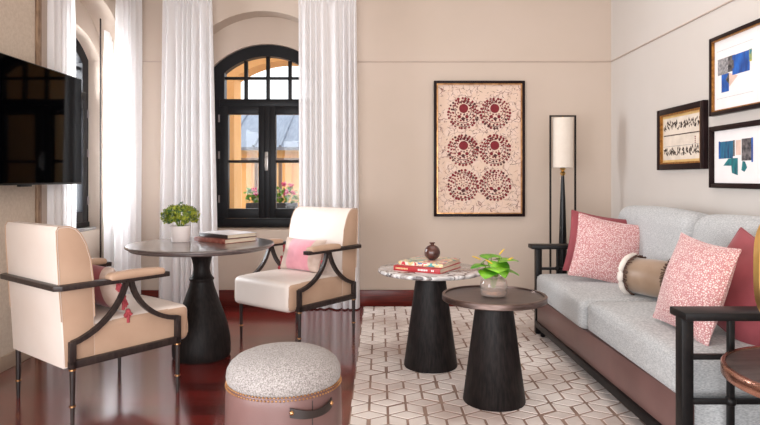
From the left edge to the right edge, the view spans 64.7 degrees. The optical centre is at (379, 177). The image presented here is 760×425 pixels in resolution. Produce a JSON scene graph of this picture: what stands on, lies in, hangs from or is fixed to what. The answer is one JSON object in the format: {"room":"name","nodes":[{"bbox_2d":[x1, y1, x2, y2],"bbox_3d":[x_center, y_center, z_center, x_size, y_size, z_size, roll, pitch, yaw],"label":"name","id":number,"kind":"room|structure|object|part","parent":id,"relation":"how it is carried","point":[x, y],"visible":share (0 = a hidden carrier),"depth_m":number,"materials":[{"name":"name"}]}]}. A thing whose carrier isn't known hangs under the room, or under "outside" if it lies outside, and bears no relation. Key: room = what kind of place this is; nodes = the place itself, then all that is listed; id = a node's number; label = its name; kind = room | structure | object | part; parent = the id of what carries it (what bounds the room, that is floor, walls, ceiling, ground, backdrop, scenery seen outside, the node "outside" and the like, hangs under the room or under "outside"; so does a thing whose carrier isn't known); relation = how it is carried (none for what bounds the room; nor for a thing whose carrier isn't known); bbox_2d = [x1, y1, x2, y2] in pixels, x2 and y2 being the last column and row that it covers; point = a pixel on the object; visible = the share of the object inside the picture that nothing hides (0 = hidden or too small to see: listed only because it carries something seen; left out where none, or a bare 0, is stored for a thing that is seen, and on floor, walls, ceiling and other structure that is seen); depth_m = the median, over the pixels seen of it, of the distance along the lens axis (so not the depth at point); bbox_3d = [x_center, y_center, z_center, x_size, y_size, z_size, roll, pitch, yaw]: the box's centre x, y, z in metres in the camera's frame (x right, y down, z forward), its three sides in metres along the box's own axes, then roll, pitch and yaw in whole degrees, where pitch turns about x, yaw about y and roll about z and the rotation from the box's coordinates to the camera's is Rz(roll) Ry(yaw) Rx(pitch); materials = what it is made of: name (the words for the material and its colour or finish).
{"room":"living room","nodes":[
{"label":"living room","id":0,"kind":"room"},
{"bbox_2d":[0,0,115,356],"bbox_3d":[-2.530,-0.520,1.965,0.440,3.400,7.930,0,0,0],"label":"wall","id":1,"kind":"structure","parent":0,"point":[17,17],"depth_m":4.16,"materials":[{"name":"paint"}]},
{"bbox_2d":[0,351,30,372],"bbox_3d":[-2.301,1.135,0.970,0.018,0.090,5.940,0,0,0],"label":"baseboard","id":2,"kind":"structure","parent":1,"relation":"attached to","point":[7,361],"depth_m":3.71,"materials":[{"name":"beige wood"}]},
{"bbox_2d":[35,0,41,222],"bbox_3d":[-2.300,-0.520,4.041,0.020,3.400,0.048,0,0,0],"label":"trim","id":3,"kind":"structure","parent":1,"relation":"attached to","point":[38,3],"depth_m":4.02,"materials":[{"name":"beige paint"}]},
{"bbox_2d":[0,53,81,186],"bbox_3d":[-2.231,-0.330,3.660,0.158,0.766,1.350,0,0,0],"label":"television","id":4,"kind":"object","parent":1,"relation":"attached to","point":[41,107],"visible":1,"depth_m":3.78,"materials":[{"name":"black plastic"}]},
{"bbox_2d":[47,0,75,227],"bbox_3d":[-2.249,-0.426,4.251,0.059,3.188,0.332,0,0,4],"label":"curtain","id":5,"kind":"object","parent":1,"relation":"hanging from","point":[61,14],"visible":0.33,"depth_m":4.25,"materials":[{"name":"white fabric"}]},
{"bbox_2d":[76,38,88,228],"bbox_3d":[-2.619,-0.403,4.870,0.181,1.750,1.040,0,0,0],"label":"window","id":6,"kind":"structure","parent":1,"relation":"in","point":[82,199],"depth_m":5.28,"materials":[{"name":"grey paint"}]},
{"bbox_3d":[-2.634,-0.152,5.098,0.072,1.075,0.448,0,0,0],"label":"sash","id":7,"kind":"part","parent":6,"relation":"part of","materials":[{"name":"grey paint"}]},
{"bbox_2d":[77,227,95,231],"bbox_3d":[-2.572,0.447,4.872,0.075,0.023,0.985,0,0,0],"label":"trim","id":8,"kind":"structure","parent":1,"relation":"attached to","point":[83,228],"depth_m":5.18,"materials":[{"name":"grey stone"}]},
{"bbox_2d":[100,18,100,257],"bbox_3d":[-2.420,-0.100,5.195,0.010,2.560,0.010,0,0,0],"label":"trim","id":9,"kind":"structure","parent":1,"relation":"attached to","point":[100,18],"depth_m":5.19,"materials":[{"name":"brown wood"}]},
{"bbox_2d":[104,30,113,267],"bbox_3d":[-2.396,-0.061,5.305,0.037,2.458,0.170,0,0,-2],"label":"curtain","id":10,"kind":"object","parent":1,"relation":"hanging from","point":[108,43],"visible":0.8,"depth_m":5.27,"materials":[{"name":"white fabric"}]},
{"bbox_2d":[114,0,141,294],"bbox_3d":[-2.213,-0.426,5.282,0.052,3.188,0.368,0,0,16],"label":"curtain","id":11,"kind":"object","parent":1,"relation":"hanging from","point":[128,13],"visible":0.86,"depth_m":5.26,"materials":[{"name":"white fabric"}]},
{"bbox_2d":[0,306,456,424],"bbox_3d":[-0.290,1.230,1.965,5.240,0.100,8.130,0,0,0],"label":"floor","id":12,"kind":"structure","parent":0,"point":[143,392],"depth_m":3.48,"materials":[{"name":"brown wood"}]},
{"bbox_2d":[0,221,187,424],"bbox_3d":[-1.530,0.704,3.266,0.672,0.952,0.750,0,0,38],"label":"armchair","id":13,"kind":"object","parent":12,"relation":"on","point":[56,318],"visible":0.99,"depth_m":2.99,"materials":[{"name":"beige leather"}]},
{"bbox_3d":[-1.943,1.044,3.224,0.028,0.272,0.027,0,0,37],"label":"leg","id":14,"kind":"part","parent":13,"relation":"part of","materials":[{"name":"brown wood"}]},
{"bbox_3d":[-1.688,0.568,3.060,0.575,0.675,0.189,0,0,38],"label":"backrest","id":15,"kind":"part","parent":13,"relation":"part of","materials":[{"name":"beige leather"}]},
{"bbox_3d":[-1.464,1.044,2.856,0.028,0.272,0.027,0,0,37],"label":"leg","id":16,"kind":"part","parent":13,"relation":"part of","materials":[{"name":"brown wood"}]},
{"bbox_3d":[-1.577,0.517,3.205,0.660,0.026,0.597,0,0,38],"label":"armrest","id":17,"kind":"part","parent":13,"relation":"part of","materials":[{"name":"brown wood"}]},
{"bbox_2d":[92,264,132,322],"bbox_3d":[-1.497,0.605,3.210,0.476,0.296,0.153,0,0,37],"label":"lumbar pillow","id":18,"kind":"object","parent":13,"relation":"on","point":[106,295],"visible":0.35,"depth_m":3.10,"materials":[{"name":"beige fabric"}]},
{"bbox_3d":[-1.596,1.044,3.676,0.028,0.272,0.027,0,0,38],"label":"leg","id":19,"kind":"part","parent":13,"relation":"part of","materials":[{"name":"brown wood"}]},
{"bbox_3d":[-1.530,0.834,3.266,0.632,0.148,0.602,0,0,38],"label":"seat frame","id":20,"kind":"part","parent":13,"relation":"part of","materials":[{"name":"brown wood"}]},
{"bbox_2d":[94,294,186,354],"bbox_3d":[-1.479,0.800,3.333,0.574,0.220,0.582,0,0,38],"label":"seat cushion","id":21,"kind":"object","parent":13,"relation":"on","point":[144,327],"depth_m":3.16,"materials":[{"name":"beige leather"}]},
{"bbox_3d":[-1.117,1.044,3.308,0.028,0.272,0.027,0,0,37],"label":"leg","id":22,"kind":"part","parent":13,"relation":"part of","materials":[{"name":"brown wood"}]},
{"bbox_2d":[124,237,273,363],"bbox_3d":[-1.183,0.806,3.980,0.948,0.747,0.948,0,0,0],"label":"dining table","id":23,"kind":"object","parent":12,"relation":"on","point":[207,340],"visible":0.88,"depth_m":3.85,"materials":[{"name":"black wood"}]},
{"bbox_2d":[160,202,200,242],"bbox_3d":[-1.359,0.296,4.081,0.250,0.273,0.239,0,0,37],"label":"potted plant","id":24,"kind":"object","parent":23,"relation":"on","point":[179,233],"visible":1,"depth_m":4.02,"materials":[{"name":"green plant"}]},
{"bbox_2d":[170,225,190,242],"bbox_3d":[-1.356,0.379,4.080,0.132,0.108,0.132,0,0,0],"label":"pot","id":25,"kind":"object","parent":23,"relation":"on","point":[179,233],"depth_m":4.03,"materials":[{"name":"white ceramic"}]},
{"bbox_2d":[194,236,256,243],"bbox_3d":[-1.065,0.417,4.135,0.335,0.030,0.270,0,0,38],"label":"book","id":26,"kind":"object","parent":23,"relation":"on","point":[196,238],"visible":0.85,"depth_m":4.03,"materials":[{"name":"paper"}]},
{"bbox_2d":[199,230,256,238],"bbox_3d":[-1.050,0.388,4.140,0.310,0.028,0.250,0,0,38],"label":"book","id":27,"kind":"object","parent":26,"relation":"on","point":[223,234],"visible":1,"depth_m":4.07,"materials":[{"name":"white paper"}]},
{"bbox_2d":[225,342,341,424],"bbox_3d":[-0.369,0.918,2.307,0.443,0.523,0.449,0,0,0],"label":"ottoman","id":28,"kind":"object","parent":12,"relation":"on","point":[277,383],"visible":1,"depth_m":2.15,"materials":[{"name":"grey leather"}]},
{"bbox_3d":[-0.369,0.775,2.310,0.443,0.018,0.443,0,0,0],"label":"nailhead trim","id":29,"kind":"part","parent":28,"relation":"part of","materials":[{"name":"gold metal"}]},
{"bbox_2d":[226,342,340,397],"bbox_3d":[-0.369,0.715,2.310,0.437,0.115,0.437,0,0,0],"label":"cushion","id":30,"kind":"object","parent":28,"relation":"on","point":[277,369],"depth_m":2.17,"materials":[{"name":"grey fabric"}]},
{"bbox_3d":[-0.236,0.822,2.127,0.171,0.042,0.039,0,0,-36],"label":"handle","id":31,"kind":"part","parent":28,"relation":"part of","materials":[{"name":"grey leather"}]},
{"bbox_2d":[234,206,360,341],"bbox_3d":[-0.612,0.704,4.475,0.672,0.952,0.750,0,0,38],"label":"armchair","id":32,"kind":"object","parent":12,"relation":"on","point":[283,290],"visible":0.89,"depth_m":4.39,"materials":[{"name":"brown wood"}]},
{"bbox_3d":[-1.025,1.044,4.433,0.028,0.272,0.027,0,0,37],"label":"leg","id":33,"kind":"part","parent":32,"relation":"part of","materials":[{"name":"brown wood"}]},
{"bbox_2d":[235,268,341,312],"bbox_3d":[-0.663,0.800,4.408,0.574,0.220,0.582,0,0,38],"label":"seat cushion","id":34,"kind":"object","parent":32,"relation":"on","point":[276,289],"depth_m":4.21,"materials":[{"name":"beige leather"}]},
{"bbox_3d":[-0.546,1.044,4.065,0.028,0.272,0.027,0,0,38],"label":"leg","id":35,"kind":"part","parent":32,"relation":"part of","materials":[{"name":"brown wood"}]},
{"bbox_2d":[278,237,326,272],"bbox_3d":[-0.585,0.601,4.515,0.478,0.289,0.155,0,0,33],"label":"lumbar pillow","id":36,"kind":"object","parent":32,"relation":"on","point":[293,257],"visible":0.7,"depth_m":4.46,"materials":[{"name":"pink fabric"}]},
{"bbox_3d":[-0.565,0.517,4.536,0.660,0.026,0.597,0,0,38],"label":"armrest","id":37,"kind":"part","parent":32,"relation":"part of","materials":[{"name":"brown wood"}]},
{"bbox_3d":[-0.454,0.568,4.681,0.575,0.675,0.189,0,0,38],"label":"backrest","id":38,"kind":"part","parent":32,"relation":"part of","materials":[{"name":"beige leather"}]},
{"bbox_3d":[-0.612,0.834,4.475,0.632,0.148,0.602,0,0,38],"label":"seat frame","id":39,"kind":"part","parent":32,"relation":"part of","materials":[{"name":"brown wood"}]},
{"bbox_3d":[-0.199,1.044,4.517,0.028,0.272,0.027,0,0,37],"label":"leg","id":40,"kind":"part","parent":32,"relation":"part of","materials":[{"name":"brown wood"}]},
{"bbox_2d":[349,306,645,424],"bbox_3d":[0.916,1.172,3.170,2.128,0.014,4.540,0,0,0],"label":"area rug","id":41,"kind":"object","parent":12,"relation":"on","point":[558,391],"visible":0.36,"depth_m":3.34,"materials":[{"name":"beige carpet"}]},
{"bbox_2d":[378,263,481,373],"bbox_3d":[0.315,0.864,3.736,0.658,0.602,0.658,0,0,0],"label":"coffee table","id":42,"kind":"object","parent":41,"relation":"on","point":[430,347],"visible":0.72,"depth_m":3.62,"materials":[{"name":"wood"}]},
{"bbox_2d":[394,262,460,273],"bbox_3d":[0.298,0.547,3.725,0.310,0.030,0.326,0,0,30],"label":"book","id":43,"kind":"object","parent":42,"relation":"on","point":[433,270],"visible":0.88,"depth_m":3.60,"materials":[{"name":"red paper"}]},
{"bbox_2d":[399,256,459,267],"bbox_3d":[0.312,0.521,3.745,0.290,0.022,0.300,0,0,28],"label":"book","id":44,"kind":"object","parent":43,"relation":"on","point":[440,262],"visible":1,"depth_m":3.67,"materials":[{"name":"paper"}]},
{"bbox_2d":[424,242,439,259],"bbox_3d":[0.325,0.455,3.735,0.100,0.110,0.100,0,0,0],"label":"pomegranate","id":45,"kind":"object","parent":44,"relation":"on","point":[432,252],"visible":1,"depth_m":3.70,"materials":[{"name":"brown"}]},
{"bbox_2d":[442,285,547,411],"bbox_3d":[0.598,0.886,3.147,0.543,0.557,0.543,0,0,0],"label":"coffee table","id":46,"kind":"object","parent":41,"relation":"on","point":[493,379],"visible":0.95,"depth_m":3.04,"materials":[{"name":"brown wood"}]},
{"bbox_2d":[470,249,518,297],"bbox_3d":[0.592,0.492,3.133,0.200,0.246,0.225,0,0,43],"label":"plant","id":47,"kind":"object","parent":46,"relation":"on","point":[501,267],"visible":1,"depth_m":3.11,"materials":[{"name":"green plant"}]},
{"bbox_2d":[549,115,575,273],"bbox_3d":[1.590,0.318,5.220,0.260,1.725,0.240,0,0,0],"label":"floor lamp","id":48,"kind":"object","parent":41,"relation":"on","point":[562,126],"visible":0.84,"depth_m":5.19,"materials":[{"name":"black paint"}]},
{"bbox_3d":[1.590,-0.305,5.220,0.172,0.430,0.172,0,0,0],"label":"lamp shade","id":49,"kind":"part","parent":48,"relation":"part of","materials":[{"name":"white fabric"}]},
{"bbox_2d":[560,168,565,175],"bbox_3d":[1.590,-0.277,5.220,0.048,0.513,0.048,0,0,0],"label":"socket","id":50,"kind":"object","parent":48,"relation":"attached to","point":[562,173],"depth_m":5.21,"materials":[{"name":"gold metal"}]},
{"bbox_2d":[528,205,759,424],"bbox_3d":[1.615,0.676,3.398,0.970,0.978,2.364,0,0,0],"label":"sofa","id":51,"kind":"object","parent":41,"relation":"on","point":[657,369],"visible":0.62,"depth_m":2.94,"materials":[{"name":"grey fabric"}]},
{"bbox_3d":[1.605,0.515,4.518,0.950,0.030,0.125,0,0,0],"label":"armrest","id":52,"kind":"part","parent":51,"relation":"part of","materials":[{"name":"black wood"}]},
{"bbox_3d":[1.617,0.847,4.505,0.905,0.634,0.052,0,0,0],"label":"arm frame","id":53,"kind":"part","parent":51,"relation":"part of","materials":[{"name":"black wood"}]},
{"bbox_2d":[563,210,626,270],"bbox_3d":[1.550,0.475,4.236,0.503,0.494,0.158,0,0,16],"label":"throw pillow","id":54,"kind":"object","parent":51,"relation":"on","point":[574,214],"visible":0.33,"depth_m":4.26,"materials":[{"name":"red fabric"}]},
{"bbox_2d":[537,274,657,328],"bbox_3d":[1.476,0.785,3.954,0.648,0.190,0.992,0,0,0],"label":"seat cushion","id":55,"kind":"object","parent":51,"relation":"on","point":[569,297],"depth_m":3.74,"materials":[{"name":"grey fabric"}]},
{"bbox_3d":[1.580,1.080,3.402,0.860,0.044,2.135,0,0,0],"label":"rail","id":56,"kind":"part","parent":51,"relation":"part of","materials":[{"name":"black wood"}]},
{"bbox_2d":[568,213,639,282],"bbox_3d":[1.525,0.487,4.030,0.506,0.497,0.188,0,0,16],"label":"throw pillow","id":57,"kind":"object","parent":51,"relation":"on","point":[601,245],"visible":0.73,"depth_m":3.99,"materials":[{"name":"pink fabric"}]},
{"bbox_3d":[1.202,0.970,3.382,0.084,0.176,2.095,0,0,0],"label":"panel","id":58,"kind":"part","parent":51,"relation":"part of","materials":[{"name":"brown leather"}]},
{"bbox_2d":[617,253,669,297],"bbox_3d":[1.605,0.585,3.500,0.264,0.264,0.336,0,0,-32],"label":"bolster pillow","id":59,"kind":"object","parent":51,"relation":"on","point":[637,274],"visible":0.45,"depth_m":3.49,"materials":[{"name":"beige fabric"}]},
{"bbox_2d":[618,205,707,260],"bbox_3d":[1.841,0.463,3.942,0.282,0.551,1.035,0,0,0],"label":"cushion","id":60,"kind":"object","parent":51,"relation":"on","point":[660,228],"depth_m":3.74,"materials":[{"name":"grey fabric"}]},
{"bbox_2d":[588,302,754,396],"bbox_3d":[1.491,0.785,2.913,0.618,0.190,1.077,0,0,0],"label":"seat cushion","id":61,"kind":"object","parent":51,"relation":"on","point":[628,330],"depth_m":2.71,"materials":[{"name":"grey fabric"}]},
{"bbox_2d":[652,233,741,345],"bbox_3d":[1.411,0.487,2.700,0.213,0.447,0.437,0,0,6],"label":"throw pillow","id":62,"kind":"object","parent":51,"relation":"on","point":[697,273],"visible":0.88,"depth_m":2.59,"materials":[{"name":"pink fabric"}]},
{"bbox_3d":[1.605,0.515,2.280,0.950,0.030,0.128,0,0,0],"label":"armrest","id":63,"kind":"part","parent":51,"relation":"part of","materials":[{"name":"black wood"}]},
{"bbox_3d":[1.603,0.847,2.285,0.933,0.634,0.052,0,0,0],"label":"arm frame","id":64,"kind":"part","parent":51,"relation":"part of","materials":[{"name":"black wood"}]},
{"bbox_2d":[693,214,759,246],"bbox_3d":[1.841,0.463,2.910,0.282,0.551,0.980,0,0,0],"label":"cushion","id":65,"kind":"object","parent":51,"relation":"on","point":[714,229],"depth_m":3.08,"materials":[{"name":"grey fabric"}]},
{"bbox_3d":[1.623,0.968,3.379,0.794,0.175,2.082,0,0,0],"label":"seat","id":66,"kind":"part","parent":51,"relation":"part of","materials":[{"name":"grey fabric"}]},
{"bbox_2d":[717,227,759,345],"bbox_3d":[1.614,0.490,2.640,0.214,0.528,0.548,0,0,-13],"label":"throw pillow","id":67,"kind":"object","parent":51,"relation":"on","point":[741,289],"visible":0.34,"depth_m":2.60,"materials":[{"name":"red fabric"}]},
{"bbox_2d":[720,346,759,397],"bbox_3d":[1.468,0.892,1.905,0.674,0.536,0.674,0,0,0],"label":"side table","id":68,"kind":"object","parent":41,"relation":"on","point":[740,367],"visible":1,"depth_m":1.99,"materials":[{"name":"brown wood"}]},
{"bbox_2d":[753,225,759,311],"bbox_3d":[1.385,0.370,2.000,0.240,0.516,0.176,0,0,32],"label":"lantern","id":69,"kind":"object","parent":68,"relation":"on","point":[756,254],"visible":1,"depth_m":2.00,"materials":[{"name":"gold metal"}]},
{"bbox_2d":[246,203,257,207],"bbox_3d":[-1.370,0.330,6.750,0.260,0.100,0.120,0,0,0],"label":"planter","id":70,"kind":"object","parent":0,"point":[248,205],"depth_m":6.69,"materials":[{"name":"grey"}]},
{"bbox_2d":[277,203,297,207],"bbox_3d":[-1.060,0.330,6.750,0.260,0.100,0.120,0,0,0],"label":"planter","id":71,"kind":"object","parent":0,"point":[279,205],"depth_m":6.69,"materials":[{"name":"grey"}]},
{"bbox_2d":[141,0,610,289],"bbox_3d":[-0.290,-0.520,5.730,5.240,3.400,0.400,0,0,0],"label":"wall","id":72,"kind":"structure","parent":0,"point":[397,221],"depth_m":5.53,"materials":[{"name":"paint"}]},
{"bbox_2d":[214,45,298,226],"bbox_3d":[-1.082,-0.403,5.764,1.040,1.750,0.181,0,0,0],"label":"window","id":73,"kind":"structure","parent":72,"relation":"in","point":[267,214],"depth_m":5.75,"materials":[{"name":"grey paint"}]},
{"bbox_3d":[-1.310,-0.152,5.779,0.448,1.075,0.072,0,0,0],"label":"sash","id":74,"kind":"part","parent":73,"relation":"part of","materials":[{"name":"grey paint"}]},
{"bbox_3d":[-1.084,-0.160,5.705,0.032,0.180,0.061,0,0,0],"label":"handle","id":75,"kind":"part","parent":73,"relation":"part of","materials":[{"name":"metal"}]},
{"bbox_3d":[-0.854,-0.152,5.779,0.448,1.075,0.072,0,0,0],"label":"sash","id":76,"kind":"part","parent":73,"relation":"part of","materials":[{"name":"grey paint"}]},
{"bbox_2d":[141,290,453,305],"bbox_3d":[-0.090,1.105,5.519,4.440,0.150,0.022,0,0,0],"label":"baseboard","id":77,"kind":"structure","parent":72,"relation":"attached to","point":[367,297],"depth_m":5.51,"materials":[{"name":"red wood"}]},
{"bbox_2d":[142,61,610,61],"bbox_3d":[-0.090,-1.073,5.525,4.440,0.009,0.010,0,0,0],"label":"trim","id":78,"kind":"structure","parent":72,"relation":"attached to","point":[142,61],"depth_m":5.52,"materials":[{"name":"paint"}]},
{"bbox_2d":[434,81,524,216],"bbox_3d":[0.911,-0.269,5.509,0.834,1.245,0.040,0,0,0],"label":"framed piece","id":79,"kind":"object","parent":72,"relation":"attached to","point":[479,126],"visible":1,"depth_m":5.51,"materials":[{"name":"brown wood"}]},
{"bbox_3d":[-1.092,-1.780,5.458,2.020,0.025,0.143,0,0,0],"label":"curtain rod","id":80,"kind":"object","parent":72,"relation":"attached to","visible":0},
{"bbox_2d":[159,0,218,303],"bbox_3d":[-1.719,-0.301,5.383,0.561,2.938,0.102,0,0,2],"label":"curtain","id":81,"kind":"object","parent":80,"relation":"hanging from","point":[188,144],"visible":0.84,"depth_m":5.38,"materials":[{"name":"white fabric"}]},
{"bbox_2d":[298,0,359,308],"bbox_3d":[-0.457,-0.301,5.386,0.554,2.938,0.097,0,0,-2],"label":"curtain","id":82,"kind":"object","parent":80,"relation":"hanging from","point":[328,99],"visible":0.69,"depth_m":5.39,"materials":[{"name":"white fabric"}]},
{"bbox_2d":[611,0,759,218],"bbox_3d":[2.205,-0.520,1.765,0.150,3.400,7.530,0,0,0],"label":"wall","id":83,"kind":"structure","parent":0,"point":[671,70],"depth_m":4.57,"materials":[{"name":"white paint"}]},
{"bbox_2d":[611,0,733,61],"bbox_3d":[2.125,-1.073,1.760,0.010,0.009,7.519,0,0,0],"label":"trim","id":84,"kind":"structure","parent":83,"relation":"attached to","point":[730,0],"depth_m":4.24,"materials":[{"name":"paint"}]},
{"bbox_2d":[657,100,707,169],"bbox_3d":[2.111,-0.283,4.215,0.035,0.448,0.655,0,0,0],"label":"framed print","id":85,"kind":"object","parent":83,"relation":"attached to","point":[682,130],"visible":1,"depth_m":4.17,"materials":[{"name":"beige paper"}]},
{"bbox_2d":[709,18,759,116],"bbox_3d":[2.111,-0.637,3.515,0.035,0.492,0.615,0,0,0],"label":"framed print","id":86,"kind":"object","parent":83,"relation":"attached to","point":[734,55],"visible":1,"depth_m":3.57,"materials":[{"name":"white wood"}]},
{"bbox_2d":[709,119,759,188],"bbox_3d":[2.111,-0.131,3.515,0.035,0.386,0.620,0,0,0],"label":"framed print","id":87,"kind":"object","parent":83,"relation":"attached to","point":[734,149],"visible":1,"depth_m":3.56,"materials":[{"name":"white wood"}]},
{"label":"outside","id":88,"kind":"structure","parent":0,"visible":0},
{"bbox_3d":[0.000,1.705,10.970,12.000,0.050,10.060,0,0,0],"label":"floor","id":89,"kind":"structure","parent":88,"visible":0},
{"bbox_2d":[241,115,298,207],"bbox_3d":[-3.200,0.070,12.620,6.000,3.220,1.978,0,0,0],"label":"building","id":90,"kind":"structure","parent":89,"relation":"on","point":[287,125],"depth_m":12.00,"materials":[{"name":"paint"}]},
{"bbox_2d":[241,158,298,202],"bbox_3d":[-1.050,0.690,9.000,3.100,1.980,0.040,0,0,0],"label":"terrace railing","id":91,"kind":"object","parent":89,"relation":"on","point":[255,164],"visible":0.02,"depth_m":8.98,"materials":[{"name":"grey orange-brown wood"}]},
{"bbox_3d":[-1.050,-0.275,9.000,3.100,0.050,0.040,0,0,0],"label":"rail","id":92,"kind":"part","parent":91,"relation":"part of","materials":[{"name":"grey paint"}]},
{"bbox_3d":[-1.032,1.030,6.750,1.700,1.300,0.300,0,0,0],"label":"shelf","id":93,"kind":"object","parent":89,"relation":"on","visible":0},
{"bbox_2d":[243,187,257,207],"bbox_3d":[-1.373,0.213,6.744,0.302,0.334,0.208,0,0,0],"label":"geranium","id":94,"kind":"object","parent":93,"relation":"on","point":[254,192],"visible":0.36,"depth_m":6.69,"materials":[{"name":"green plant"}]},
{"bbox_2d":[277,181,298,207],"bbox_3d":[-1.062,0.208,6.741,0.310,0.343,0.226,0,0,0],"label":"geranium","id":95,"kind":"object","parent":93,"relation":"on","point":[285,192],"visible":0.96,"depth_m":6.69,"materials":[{"name":"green plant"}]},
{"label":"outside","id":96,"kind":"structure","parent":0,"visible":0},
{"bbox_2d":[227,58,298,207],"bbox_3d":[-0.250,-1.070,7.175,10.500,5.500,0.350,0,0,0],"label":"wall","id":97,"kind":"structure","parent":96,"point":[256,66],"depth_m":7.04,"materials":[{"name":"paint"}]}
]}

